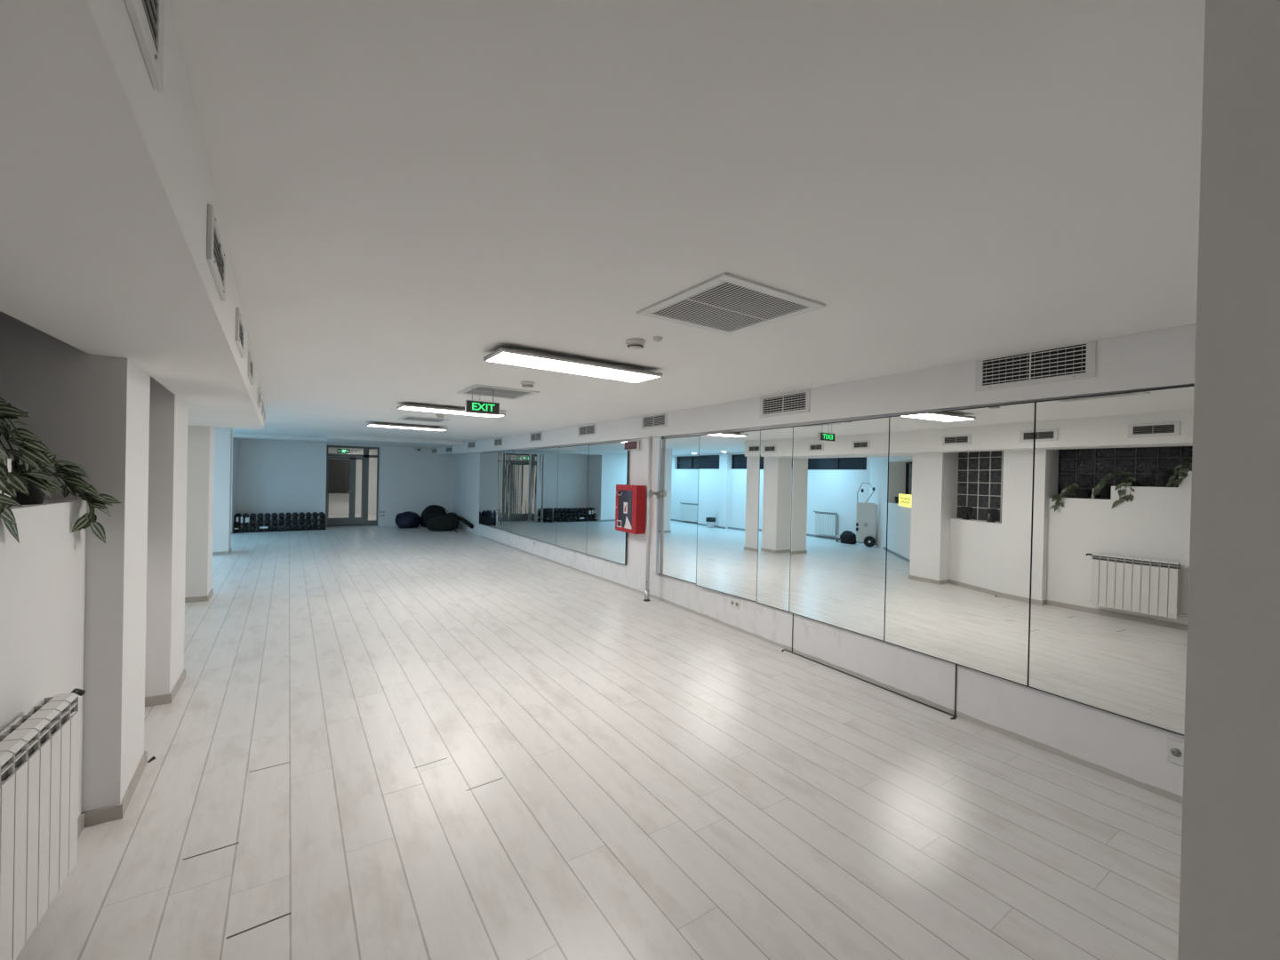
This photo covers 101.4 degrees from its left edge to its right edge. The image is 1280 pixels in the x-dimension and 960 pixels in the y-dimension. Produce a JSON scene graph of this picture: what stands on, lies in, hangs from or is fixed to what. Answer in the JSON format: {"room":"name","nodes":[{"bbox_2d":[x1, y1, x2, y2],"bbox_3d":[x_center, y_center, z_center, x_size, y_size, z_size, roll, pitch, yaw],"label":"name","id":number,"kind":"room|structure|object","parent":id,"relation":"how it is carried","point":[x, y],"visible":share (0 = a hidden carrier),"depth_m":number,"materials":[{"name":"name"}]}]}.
{"room":"dance studio","nodes":[
{"label":"dance studio","id":0,"kind":"room"},
{"bbox_2d":[0,458,87,818],"bbox_3d":[-1.477,0.367,0.056,0.775,2.500,8.000,1,0,-31],"label":"wall","id":1,"kind":"structure","parent":0,"point":[43,575],"depth_m":2.02,"materials":[{"name":"white paint"}]},
{"bbox_2d":[0,397,64,543],"bbox_3d":[-2.195,-0.037,1.754,0.272,0.507,0.441,1,0,-31],"label":"trailing plant","id":2,"kind":"object","parent":1,"relation":"on","point":[31,448],"visible":0.98,"depth_m":1.84,"materials":[{"name":"green plant"}]},
{"bbox_2d":[0,688,85,959],"bbox_3d":[-1.987,1.134,1.613,0.135,0.655,0.952,1,0,-31],"label":"radiator","id":3,"kind":"object","parent":1,"relation":"attached to","point":[39,750],"visible":1,"depth_m":1.71,"materials":[{"name":"white metal"}]},
{"bbox_2d":[10,452,120,543],"bbox_3d":[-2.400,0.087,2.167,0.171,0.395,0.426,1,0,4],"label":"trailing plant","id":4,"kind":"object","parent":1,"relation":"on","point":[69,473],"visible":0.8,"depth_m":2.21,"materials":[{"name":"green plant"}]},
{"bbox_2d":[77,547,231,837],"bbox_3d":[-3.678,1.514,3.599,0.791,0.065,16.304,1,0,-36],"label":"baseboard","id":5,"kind":"structure","parent":1,"relation":"attached to","point":[109,813],"depth_m":2.64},
{"bbox_2d":[0,311,150,812],"bbox_3d":[-2.845,0.322,2.499,0.697,2.500,0.540,1,0,-31],"label":"wall pillar","id":6,"kind":"structure","parent":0,"point":[91,412],"depth_m":2.42,"materials":[{"name":"white paint"}]},
{"bbox_2d":[144,376,188,696],"bbox_3d":[-3.727,0.295,3.673,0.788,2.500,0.520,1,0,-31],"label":"wall pillar","id":7,"kind":"structure","parent":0,"point":[168,412],"depth_m":3.63,"materials":[{"name":"white paint"}]},
{"bbox_2d":[184,425,214,597],"bbox_3d":[-5.628,0.235,6.532,0.464,2.500,0.480,1,0,-31],"label":"wall pillar","id":8,"kind":"structure","parent":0,"point":[200,475],"depth_m":6.42,"materials":[{"name":"white paint"}]},
{"bbox_2d":[212,426,232,551],"bbox_3d":[-8.051,0.160,10.098,0.268,2.500,0.571,1,0,-35],"label":"wall pillar","id":9,"kind":"structure","parent":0,"point":[223,436],"depth_m":9.88,"materials":[{"name":"white paint"}]},
{"bbox_2d":[231,437,239,534],"bbox_3d":[-11.719,0.062,12.802,2.950,2.500,1.200,1,0,-31],"label":"wall","id":10,"kind":"structure","parent":0,"point":[236,442],"depth_m":13.38,"materials":[{"name":"white paint"}]},
{"bbox_2d":[237,439,454,529],"bbox_3d":[-8.351,0.118,15.693,5.800,2.500,0.700,1,0,-31],"label":"wall","id":11,"kind":"structure","parent":0,"point":[275,476],"depth_m":14.79,"materials":[{"name":"white paint"}]},
{"bbox_2d":[325,445,379,526],"bbox_3d":[-8.582,0.178,15.664,1.375,2.370,0.135,1,0,-31],"label":"door","id":12,"kind":"structure","parent":11,"relation":"in","point":[353,489],"depth_m":15.65,"materials":[{"name":"grey metal"}]},
{"bbox_2d":[336,448,349,453],"bbox_3d":[-8.773,-0.855,15.512,0.320,0.110,0.046,1,0,-31],"label":"exit sign","id":13,"kind":"object","parent":12,"relation":"attached to","point":[342,451],"visible":1,"depth_m":15.49,"materials":[{"name":"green plastic"}]},
{"bbox_2d":[232,432,464,447],"bbox_3d":[-7.469,-1.058,14.159,5.700,0.090,2.800,1,0,-31],"label":"soffit","id":14,"kind":"structure","parent":0,"point":[331,438],"depth_m":13.64,"materials":[{"name":"paint"}]},
{"bbox_2d":[15,513,1182,959],"bbox_3d":[-5.473,1.537,8.410,9.300,0.120,26.400,1,0,-31],"label":"floor","id":15,"kind":"structure","parent":0,"point":[676,783],"depth_m":2.67,"materials":[{"name":"white wood"}]},
{"bbox_2d":[232,515,326,533],"bbox_3d":[-9.546,1.153,13.959,2.020,0.400,0.360,1,0,-35],"label":"dumbbell rack","id":16,"kind":"object","parent":15,"relation":"on","point":[235,519],"visible":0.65,"depth_m":13.88,"materials":[{"name":"black metal"}]},
{"bbox_2d":[234,525,241,531],"bbox_3d":[-10.272,1.240,13.389,0.142,0.138,0.246,1,0,-35],"label":"dumbbell","id":17,"kind":"object","parent":16,"relation":"on","point":[239,527],"visible":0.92,"depth_m":13.30,"materials":[{"name":"black rubber"}]},
{"bbox_2d":[241,525,248,531],"bbox_3d":[-10.146,1.243,13.478,0.142,0.138,0.246,1,0,-35],"label":"dumbbell","id":18,"kind":"object","parent":16,"relation":"on","point":[244,528],"visible":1,"depth_m":13.39,"materials":[{"name":"black metal"}]},
{"bbox_2d":[248,525,255,531],"bbox_3d":[-10.021,1.245,13.567,0.142,0.138,0.246,1,0,-35],"label":"dumbbell","id":19,"kind":"object","parent":16,"relation":"on","point":[252,528],"visible":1,"depth_m":13.47,"materials":[{"name":"black metal"}]},
{"bbox_2d":[249,519,255,524],"bbox_3d":[-10.064,1.086,13.631,0.142,0.138,0.246,1,0,-35],"label":"dumbbell","id":20,"kind":"object","parent":16,"relation":"on","point":[252,521],"visible":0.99,"depth_m":13.54,"materials":[{"name":"black metal"}]},
{"bbox_2d":[249,512,255,519],"bbox_3d":[-10.090,0.941,13.671,0.142,0.138,0.246,1,0,-35],"label":"dumbbell","id":21,"kind":"object","parent":16,"relation":"on","point":[252,516],"visible":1,"depth_m":13.57,"materials":[{"name":"black metal"}]},
{"bbox_2d":[256,519,263,524],"bbox_3d":[-9.939,1.088,13.720,0.142,0.138,0.246,1,0,-35],"label":"dumbbell","id":22,"kind":"object","parent":16,"relation":"on","point":[259,521],"visible":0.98,"depth_m":13.62,"materials":[{"name":"black metal"}]},
{"bbox_2d":[256,512,263,519],"bbox_3d":[-9.965,0.943,13.760,0.142,0.138,0.246,1,0,-35],"label":"dumbbell","id":23,"kind":"object","parent":16,"relation":"on","point":[260,516],"visible":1,"depth_m":13.67,"materials":[{"name":"black metal"}]},
{"bbox_2d":[264,519,271,524],"bbox_3d":[-9.814,1.090,13.809,0.142,0.138,0.246,1,0,-35],"label":"dumbbell","id":24,"kind":"object","parent":16,"relation":"on","point":[266,521],"visible":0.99,"depth_m":13.72,"materials":[{"name":"black metal"}]},
{"bbox_2d":[264,512,271,519],"bbox_3d":[-9.840,0.945,13.849,0.142,0.138,0.246,1,0,-35],"label":"dumbbell","id":25,"kind":"object","parent":16,"relation":"on","point":[267,516],"visible":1,"depth_m":13.76,"materials":[{"name":"black metal"}]},
{"bbox_2d":[271,524,277,530],"bbox_3d":[-9.646,1.252,13.834,0.142,0.138,0.246,1,0,-35],"label":"dumbbell","id":26,"kind":"object","parent":16,"relation":"on","point":[274,527],"visible":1,"depth_m":13.74,"materials":[{"name":"black metal"}]},
{"bbox_2d":[271,519,278,524],"bbox_3d":[-9.689,1.092,13.898,0.142,0.138,0.246,1,0,-35],"label":"dumbbell","id":27,"kind":"object","parent":16,"relation":"on","point":[273,521],"visible":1,"depth_m":13.80,"materials":[{"name":"black metal"}]},
{"bbox_2d":[271,512,278,518],"bbox_3d":[-9.715,0.947,13.938,0.142,0.138,0.246,1,0,-35],"label":"dumbbell","id":28,"kind":"object","parent":16,"relation":"on","point":[274,515],"visible":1,"depth_m":13.85,"materials":[{"name":"black metal"}]},
{"bbox_2d":[278,524,284,530],"bbox_3d":[-9.521,1.254,13.923,0.142,0.138,0.246,1,0,-35],"label":"dumbbell","id":29,"kind":"object","parent":16,"relation":"on","point":[281,527],"visible":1,"depth_m":13.83,"materials":[{"name":"black metal"}]},
{"bbox_2d":[278,518,284,523],"bbox_3d":[-9.564,1.094,13.987,0.142,0.138,0.246,1,0,-35],"label":"dumbbell","id":30,"kind":"object","parent":16,"relation":"on","point":[280,520],"visible":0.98,"depth_m":13.89,"materials":[{"name":"black metal"}]},
{"bbox_2d":[278,512,284,518],"bbox_3d":[-9.590,0.950,14.027,0.142,0.138,0.246,1,0,-35],"label":"dumbbell","id":31,"kind":"object","parent":16,"relation":"on","point":[280,515],"visible":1,"depth_m":13.93,"materials":[{"name":"black metal"}]},
{"bbox_2d":[285,524,291,529],"bbox_3d":[-9.396,1.256,14.012,0.142,0.138,0.246,1,0,-35],"label":"dumbbell","id":32,"kind":"object","parent":16,"relation":"on","point":[287,526],"visible":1,"depth_m":13.92,"materials":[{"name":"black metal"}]},
{"bbox_2d":[285,518,291,523],"bbox_3d":[-9.439,1.097,14.076,0.142,0.138,0.246,1,0,-35],"label":"dumbbell","id":33,"kind":"object","parent":16,"relation":"on","point":[287,520],"visible":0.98,"depth_m":13.98,"materials":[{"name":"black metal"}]},
{"bbox_2d":[285,512,291,518],"bbox_3d":[-9.465,0.952,14.116,0.142,0.138,0.246,1,0,-35],"label":"dumbbell","id":34,"kind":"object","parent":16,"relation":"on","point":[287,515],"visible":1,"depth_m":14.02,"materials":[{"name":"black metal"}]},
{"bbox_2d":[291,518,298,523],"bbox_3d":[-9.314,1.099,14.165,0.142,0.138,0.246,1,0,-35],"label":"dumbbell","id":35,"kind":"object","parent":16,"relation":"on","point":[294,520],"visible":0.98,"depth_m":14.07,"materials":[{"name":"black metal"}]},
{"bbox_2d":[292,523,298,529],"bbox_3d":[-9.271,1.258,14.101,0.142,0.138,0.246,1,0,-35],"label":"dumbbell","id":36,"kind":"object","parent":16,"relation":"on","point":[295,526],"visible":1,"depth_m":14.00,"materials":[{"name":"black metal"}]},
{"bbox_2d":[292,512,298,518],"bbox_3d":[-9.340,0.954,14.205,0.142,0.138,0.246,1,0,-35],"label":"dumbbell","id":37,"kind":"object","parent":16,"relation":"on","point":[295,515],"visible":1,"depth_m":14.11,"materials":[{"name":"black metal"}]},
{"bbox_2d":[298,512,304,518],"bbox_3d":[-9.214,0.956,14.294,0.142,0.138,0.246,1,0,-35],"label":"dumbbell","id":38,"kind":"object","parent":16,"relation":"on","point":[301,515],"visible":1,"depth_m":14.20,"materials":[{"name":"black metal"}]},
{"bbox_2d":[298,523,305,529],"bbox_3d":[-9.146,1.260,14.190,0.142,0.138,0.246,1,0,-35],"label":"dumbbell","id":39,"kind":"object","parent":16,"relation":"on","point":[301,526],"visible":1,"depth_m":14.10,"materials":[{"name":"black metal"}]},
{"bbox_2d":[305,523,311,528],"bbox_3d":[-9.021,1.263,14.278,0.142,0.138,0.246,1,0,-35],"label":"dumbbell","id":40,"kind":"object","parent":16,"relation":"on","point":[308,525],"visible":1,"depth_m":14.18,"materials":[{"name":"black metal"}]},
{"bbox_2d":[305,512,311,517],"bbox_3d":[-9.089,0.958,14.383,0.142,0.138,0.246,1,0,-35],"label":"dumbbell","id":41,"kind":"object","parent":16,"relation":"on","point":[308,514],"visible":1,"depth_m":14.29,"materials":[{"name":"black metal"}]},
{"bbox_2d":[312,523,319,528],"bbox_3d":[-8.896,1.265,14.367,0.142,0.138,0.246,1,0,-35],"label":"dumbbell","id":42,"kind":"object","parent":16,"relation":"on","point":[314,525],"visible":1,"depth_m":14.27,"materials":[{"name":"black metal"}]},
{"bbox_2d":[318,517,325,522],"bbox_3d":[-8.813,1.108,14.521,0.142,0.138,0.246,1,0,-35],"label":"dumbbell","id":43,"kind":"object","parent":16,"relation":"on","point":[321,519],"visible":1,"depth_m":14.44,"materials":[{"name":"black metal"}]},
{"bbox_2d":[318,512,325,517],"bbox_3d":[-8.839,0.963,14.560,0.142,0.138,0.246,1,0,-35],"label":"dumbbell","id":44,"kind":"object","parent":16,"relation":"on","point":[321,514],"visible":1,"depth_m":14.47,"materials":[{"name":"black metal"}]},
{"bbox_2d":[183,758,502,938],"bbox_3d":[-1.567,1.600,2.628,1.179,0.003,1.226,1,0,32],"label":"trim","id":45,"kind":"structure","parent":15,"relation":"in","point":[444,758],"depth_m":2.21,"materials":[{"name":"dark grey seam filler"}]},
{"bbox_2d":[395,511,420,527],"bbox_3d":[-6.836,1.160,15.449,0.673,0.487,0.620,1,0,-31],"label":"duffel bag","id":46,"kind":"object","parent":15,"relation":"on","point":[408,519],"visible":1,"depth_m":15.25,"materials":[{"name":"blue fabric"}]},
{"bbox_2d":[419,504,447,527],"bbox_3d":[-6.208,1.086,15.830,0.813,0.664,0.613,1,0,-31],"label":"duffel bag","id":47,"kind":"object","parent":15,"relation":"on","point":[430,511],"visible":0.59,"depth_m":15.60,"materials":[{"name":"black fabric"}]},
{"bbox_2d":[426,515,458,532],"bbox_3d":[-5.549,1.219,14.734,0.843,0.437,0.993,1,0,-18],"label":"duffel bag","id":48,"kind":"object","parent":15,"relation":"on","point":[438,523],"visible":1,"depth_m":14.68,"materials":[{"name":"black fabric"}]},
{"bbox_2d":[444,512,459,527],"bbox_3d":[-5.610,1.192,15.575,0.483,0.478,0.492,1,0,-31],"label":"duffel bag","id":49,"kind":"object","parent":15,"relation":"on","point":[452,514],"visible":0.29,"depth_m":15.49,"materials":[{"name":"black fabric"}]},
{"bbox_2d":[457,516,473,528],"bbox_3d":[-4.907,1.193,14.803,0.152,0.254,1.213,1,0,-35],"label":"rolled mat","id":50,"kind":"object","parent":15,"relation":"on","point":[469,524],"visible":1,"depth_m":14.66,"materials":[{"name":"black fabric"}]},
{"bbox_2d":[643,436,657,601],"bbox_3d":[0.145,0.515,7.009,0.163,2.190,0.096,1,0,-31],"label":"steel post","id":51,"kind":"object","parent":15,"relation":"on","point":[650,492],"visible":1,"depth_m":6.97,"materials":[{"name":"white metal"}]},
{"bbox_2d":[168,0,1205,441],"bbox_3d":[-5.415,-1.082,8.394,9.300,0.120,26.400,1,0,-31],"label":"ceiling","id":52,"kind":"structure","parent":0,"point":[409,193],"depth_m":1.52,"materials":[{"name":"paint"}]},
{"bbox_2d":[0,0,264,429],"bbox_3d":[-2.109,-0.732,1.677,1.242,0.349,11.567,1,0,-34],"label":"soffit","id":53,"kind":"structure","parent":52,"relation":"attached to","point":[107,188],"depth_m":1.08,"materials":[{"name":"paint"}]},
{"bbox_2d":[123,0,164,91],"bbox_3d":[-0.660,-0.709,0.675,0.015,0.155,0.440,1,0,-34],"label":"wall vent","id":54,"kind":"object","parent":53,"relation":"attached to","point":[147,18],"visible":1,"depth_m":0.79,"materials":[{"name":"white metal"}]},
{"bbox_2d":[206,203,225,300],"bbox_3d":[-1.330,-0.700,1.650,0.015,0.155,0.440,1,0,-34],"label":"wall vent","id":55,"kind":"object","parent":53,"relation":"attached to","point":[215,253],"visible":1,"depth_m":1.58,"materials":[{"name":"white metal"}]},
{"bbox_2d":[235,307,244,358],"bbox_3d":[-1.976,-0.720,2.592,0.015,0.155,0.440,1,0,-34],"label":"wall vent","id":56,"kind":"object","parent":53,"relation":"attached to","point":[239,325],"visible":1,"depth_m":2.51,"materials":[{"name":"white metal"}]},
{"bbox_2d":[247,351,253,384],"bbox_3d":[-2.594,-0.739,3.493,0.015,0.155,0.440,1,0,-34],"label":"wall vent","id":57,"kind":"object","parent":53,"relation":"attached to","point":[250,374],"visible":0.98,"depth_m":3.41,"materials":[{"name":"white metal"}]},
{"bbox_2d":[257,386,260,407],"bbox_3d":[-3.568,-0.769,4.913,0.014,0.155,0.380,1,0,-35],"label":"wall vent","id":58,"kind":"object","parent":53,"relation":"attached to","point":[259,389],"visible":0.96,"depth_m":4.76,"materials":[{"name":"white metal"}]},
{"bbox_2d":[261,400,263,416],"bbox_3d":[-4.169,-0.788,5.789,0.014,0.155,0.380,1,0,-35],"label":"wall vent","id":59,"kind":"object","parent":53,"relation":"attached to","point":[262,404],"visible":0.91,"depth_m":5.65,"materials":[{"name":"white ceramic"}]},
{"bbox_2d":[263,408,265,422],"bbox_3d":[-4.667,-0.804,6.516,0.014,0.155,0.380,1,0,-35],"label":"wall vent","id":60,"kind":"object","parent":53,"relation":"attached to","point":[264,411],"visible":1,"depth_m":6.36,"materials":[{"name":"white metal"}]},
{"bbox_2d":[366,422,447,431],"bbox_3d":[-4.188,-0.968,9.457,1.290,0.062,0.360,1,0,-35],"label":"ceiling lamp","id":61,"kind":"object","parent":52,"relation":"attached to","point":[376,424],"visible":1,"depth_m":9.36,"materials":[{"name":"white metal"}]},
{"bbox_2d":[368,424,444,431],"bbox_3d":[-4.189,-0.945,9.457,1.266,0.012,0.336,1,0,-35],"label":"diffuser","id":62,"kind":"object","parent":61,"relation":"attached to","point":[411,427],"depth_m":9.44,"materials":[{"name":"white plastic"}]},
{"bbox_2d":[397,415,449,422],"bbox_3d":[-3.466,-0.973,8.397,0.660,0.012,0.660,1,0,-34],"label":"ceiling vent","id":63,"kind":"object","parent":52,"relation":"in","point":[404,418],"visible":1,"depth_m":8.37,"materials":[{"name":"white metal"}]},
{"bbox_2d":[435,414,445,418],"bbox_3d":[-2.940,-0.937,7.722,0.124,0.052,0.124,1,0,-31],"label":"smoke detector","id":64,"kind":"object","parent":52,"relation":"attached to","point":[440,416],"visible":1,"depth_m":7.68,"materials":[{"name":"white plastic"}]},
{"bbox_2d":[396,402,505,417],"bbox_3d":[-2.439,-0.913,6.845,1.290,0.062,0.360,1,0,-36],"label":"ceiling lamp","id":65,"kind":"object","parent":52,"relation":"attached to","point":[414,406],"visible":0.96,"depth_m":6.67,"materials":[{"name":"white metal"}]},
{"bbox_2d":[396,404,505,414],"bbox_3d":[-2.439,-0.903,6.845,1.290,0.014,0.360,1,0,-36],"label":"light panel","id":66,"kind":"object","parent":65,"relation":"on","point":[433,408],"depth_m":6.64,"materials":[{"name":"white plastic"}]},
{"bbox_2d":[464,387,499,415],"bbox_3d":[-1.556,-0.786,5.192,0.330,0.262,0.046,1,0,-31],"label":"exit sign","id":67,"kind":"object","parent":52,"relation":"hanging from","point":[471,406],"visible":0.99,"depth_m":5.17,"materials":[{"name":"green plastic"}]},
{"bbox_2d":[456,384,539,399],"bbox_3d":[-1.483,-0.911,5.461,0.660,0.012,0.660,1,0,-34],"label":"ceiling vent","id":68,"kind":"object","parent":52,"relation":"in","point":[484,390],"visible":0.99,"depth_m":5.43,"materials":[{"name":"white metal"}]},
{"bbox_2d":[520,381,535,388],"bbox_3d":[-1.036,-0.877,4.841,0.124,0.052,0.124,1,0,-31],"label":"smoke detector","id":69,"kind":"object","parent":52,"relation":"attached to","point":[525,384],"visible":1,"depth_m":4.80,"materials":[{"name":"white plastic"}]},
{"bbox_2d":[483,347,662,383],"bbox_3d":[-0.459,-0.852,3.888,1.290,0.062,0.360,1,0,-34],"label":"ceiling lamp","id":70,"kind":"object","parent":52,"relation":"attached to","point":[518,356],"visible":1,"depth_m":3.79,"materials":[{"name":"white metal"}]},
{"bbox_2d":[625,337,645,350],"bbox_3d":[-0.027,-0.845,3.277,0.124,0.052,0.124,1,0,-31],"label":"smoke detector","id":71,"kind":"object","parent":52,"relation":"attached to","point":[633,343],"visible":1,"depth_m":3.24,"materials":[{"name":"white plastic"}]},
{"bbox_2d":[652,336,662,342],"bbox_3d":[0.107,-0.855,3.195,0.060,0.026,0.060,1,0,-31],"label":"ceiling sensor","id":72,"kind":"object","parent":52,"relation":"attached to","point":[657,339],"visible":1,"depth_m":3.18,"materials":[{"name":"white plastic"}]},
{"bbox_2d":[636,272,825,335],"bbox_3d":[0.440,-0.851,2.616,0.660,0.012,0.660,1,0,-34],"label":"ceiling vent","id":73,"kind":"object","parent":52,"relation":"in","point":[725,303],"visible":1,"depth_m":2.56,"materials":[{"name":"white metal"}]},
{"bbox_2d":[430,323,1196,455],"bbox_3d":[-1.335,-0.785,9.475,0.828,0.304,17.227,1,0,-34],"label":"soffit","id":74,"kind":"structure","parent":52,"relation":"attached to","point":[1164,357],"depth_m":3.95,"materials":[{"name":"white paint"}]},
{"bbox_2d":[432,448,437,453],"bbox_3d":[-6.279,-0.893,16.015,0.014,0.170,0.480,1,0,-40],"label":"wall vent","id":75,"kind":"object","parent":74,"relation":"attached to","point":[434,450],"visible":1,"depth_m":16.00,"materials":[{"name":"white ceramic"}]},
{"bbox_2d":[445,446,452,453],"bbox_3d":[-5.487,-0.870,15.056,0.014,0.175,0.520,1,0,-40],"label":"wall vent","id":76,"kind":"object","parent":74,"relation":"attached to","point":[449,449],"visible":1,"depth_m":15.05,"materials":[{"name":"white metal"}]},
{"bbox_2d":[467,440,475,448],"bbox_3d":[-4.425,-0.918,13.768,0.015,0.190,0.560,1,0,-39],"label":"wall vent","id":77,"kind":"object","parent":74,"relation":"attached to","point":[470,444],"visible":1,"depth_m":13.75,"materials":[{"name":"white metal"}]},
{"bbox_2d":[493,437,503,447],"bbox_3d":[-3.351,-0.891,12.372,0.015,0.200,0.600,1,0,-34],"label":"wall vent","id":78,"kind":"object","parent":74,"relation":"attached to","point":[497,442],"visible":1,"depth_m":12.38,"materials":[{"name":"white metal"}]},
{"bbox_2d":[529,431,542,442],"bbox_3d":[-2.082,-0.861,10.486,0.015,0.200,0.600,1,0,-34],"label":"wall vent","id":79,"kind":"object","parent":74,"relation":"attached to","point":[534,436],"visible":1,"depth_m":10.47,"materials":[{"name":"white metal"}]},
{"bbox_2d":[577,423,596,437],"bbox_3d":[-0.885,-0.827,8.709,0.015,0.200,0.620,1,0,-34],"label":"wall vent","id":80,"kind":"object","parent":74,"relation":"attached to","point":[588,429],"visible":1,"depth_m":8.69,"materials":[{"name":"white metal"}]},
{"bbox_2d":[640,412,667,429],"bbox_3d":[0.188,-0.800,7.114,0.015,0.200,0.600,1,0,-34],"label":"wall vent","id":81,"kind":"object","parent":74,"relation":"attached to","point":[660,420],"visible":0.98,"depth_m":7.10,"materials":[{"name":"white metal"}]},
{"bbox_2d":[759,388,810,417],"bbox_3d":[1.399,-0.743,5.112,0.014,0.220,0.645,1,0,-31],"label":"wall vent","id":82,"kind":"object","parent":74,"relation":"attached to","point":[787,403],"visible":1,"depth_m":5.09,"materials":[{"name":"white metal"}]},
{"bbox_2d":[975,340,1096,391],"bbox_3d":[2.473,-0.721,3.319,0.014,0.235,0.655,1,0,-31],"label":"wall vent","id":83,"kind":"object","parent":74,"relation":"attached to","point":[1076,361],"visible":0.96,"depth_m":3.28,"materials":[{"name":"white metal"}]},
{"bbox_2d":[453,384,1194,803],"bbox_3d":[-1.225,0.314,9.538,0.793,2.500,17.187,1,0,-31],"label":"wall","id":84,"kind":"structure","parent":0,"point":[1132,752],"depth_m":4.15,"materials":[{"name":"white paint"}]},
{"bbox_2d":[479,450,513,532],"bbox_3d":[-3.481,0.240,12.598,0.021,1.829,2.405,1,0,-34],"label":"mirror panel","id":85,"kind":"object","parent":84,"relation":"attached to","point":[496,468],"visible":1,"depth_m":12.47,"materials":[{"name":"white metal"}]},
{"bbox_2d":[512,447,558,545],"bbox_3d":[-2.165,0.281,10.639,0.021,1.829,2.325,1,0,-34],"label":"mirror panel","id":86,"kind":"object","parent":84,"relation":"attached to","point":[534,495],"visible":1,"depth_m":10.51,"materials":[{"name":"white metal"}]},
{"bbox_2d":[556,444,589,553],"bbox_3d":[-1.189,0.312,9.187,0.021,1.829,1.185,1,0,-34],"label":"mirror panel","id":87,"kind":"object","parent":84,"relation":"attached to","point":[572,515],"visible":1,"depth_m":9.15,"materials":[{"name":"white metal"}]},
{"bbox_2d":[586,440,628,565],"bbox_3d":[-0.525,0.333,8.199,0.021,1.829,1.205,1,0,-34],"label":"mirror panel","id":88,"kind":"object","parent":84,"relation":"attached to","point":[608,463],"visible":0.93,"depth_m":8.20,"materials":[{"name":"white metal"}]},
{"bbox_2d":[615,484,646,534],"bbox_3d":[-0.150,0.405,7.483,0.166,0.674,0.604,1,0,-31],"label":"cabinet","id":89,"kind":"object","parent":84,"relation":"attached to","point":[630,500],"visible":1,"depth_m":7.32,"materials":[{"name":"red metal"}]},
{"bbox_2d":[624,440,639,450],"bbox_3d":[-0.129,-0.518,7.629,0.036,0.165,0.400,1,0,-31],"label":"sign","id":90,"kind":"object","parent":84,"relation":"attached to","point":[629,445],"visible":1,"depth_m":7.57,"materials":[{"name":"red plastic"}]},
{"bbox_2d":[656,436,663,575],"bbox_3d":[0.259,0.350,7.024,0.047,1.855,0.065,1,0,-31],"label":"channel","id":91,"kind":"object","parent":84,"relation":"attached to","point":[660,437],"visible":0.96,"depth_m":7.01,"materials":[{"name":"metal"}]},
{"bbox_2d":[657,435,699,583],"bbox_3d":[0.504,0.355,6.629,0.021,1.799,0.860,1,0,-33],"label":"mirror panel","id":92,"kind":"object","parent":84,"relation":"attached to","point":[679,456],"visible":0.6,"depth_m":6.63,"materials":[{"name":"white metal"}]},
{"bbox_2d":[696,430,759,601],"bbox_3d":[0.972,0.369,5.838,0.021,1.796,0.990,1,0,-34],"label":"mirror panel","id":93,"kind":"object","parent":84,"relation":"attached to","point":[728,488],"visible":0.99,"depth_m":5.80,"materials":[{"name":"white metal"}]},
{"bbox_2d":[730,597,739,609],"bbox_3d":[1.039,1.353,5.742,0.015,0.100,0.145,1,0,-31],"label":"power socket","id":94,"kind":"object","parent":84,"relation":"attached to","point":[734,603],"visible":1,"depth_m":5.73,"materials":[{"name":"white plastic"}]},
{"bbox_2d":[756,426,792,612],"bbox_3d":[1.348,0.377,5.235,0.021,1.795,0.440,1,0,-32],"label":"mirror panel","id":95,"kind":"object","parent":84,"relation":"attached to","point":[776,444],"visible":1,"depth_m":5.22,"materials":[{"name":"white metal"}]},
{"bbox_2d":[788,416,889,641],"bbox_3d":[1.721,0.385,4.619,0.021,1.802,1.010,1,0,-31],"label":"mirror panel","id":96,"kind":"object","parent":84,"relation":"attached to","point":[839,492],"visible":1,"depth_m":4.55,"materials":[{"name":"white metal"}]},
{"bbox_2d":[784,613,957,717],"bbox_3d":[1.832,1.478,4.400,0.030,0.370,1.620,1,0,-31],"label":"trim","id":97,"kind":"structure","parent":84,"relation":"attached to","point":[949,714],"depth_m":4.14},
{"bbox_2d":[883,400,1036,687],"bbox_3d":[2.235,0.400,3.758,0.021,1.816,1.005,1,0,-31],"label":"mirror panel","id":98,"kind":"object","parent":84,"relation":"attached to","point":[959,527],"visible":1,"depth_m":3.68,"materials":[{"name":"white metal"}]},
{"bbox_2d":[1027,384,1194,735],"bbox_3d":[2.749,0.416,2.901,0.021,1.830,1.005,1,0,-31],"label":"mirror panel","id":99,"kind":"object","parent":84,"relation":"attached to","point":[1112,483],"visible":0.71,"depth_m":2.98,"materials":[{"name":"white metal"}]},
{"bbox_2d":[1167,737,1183,766],"bbox_3d":[2.841,1.434,2.731,0.015,0.120,0.140,1,0,-31],"label":"power socket","id":100,"kind":"object","parent":84,"relation":"attached to","point":[1175,748],"visible":0.47,"depth_m":2.76,"materials":[{"name":"white plastic"}]},
{"bbox_2d":[1177,0,1279,959],"bbox_3d":[3.010,0.466,0.070,3.350,2.500,3.413,1,0,-31],"label":"wall","id":101,"kind":"structure","parent":0,"point":[1229,890],"depth_m":0.64,"materials":[{"name":"white paint"}]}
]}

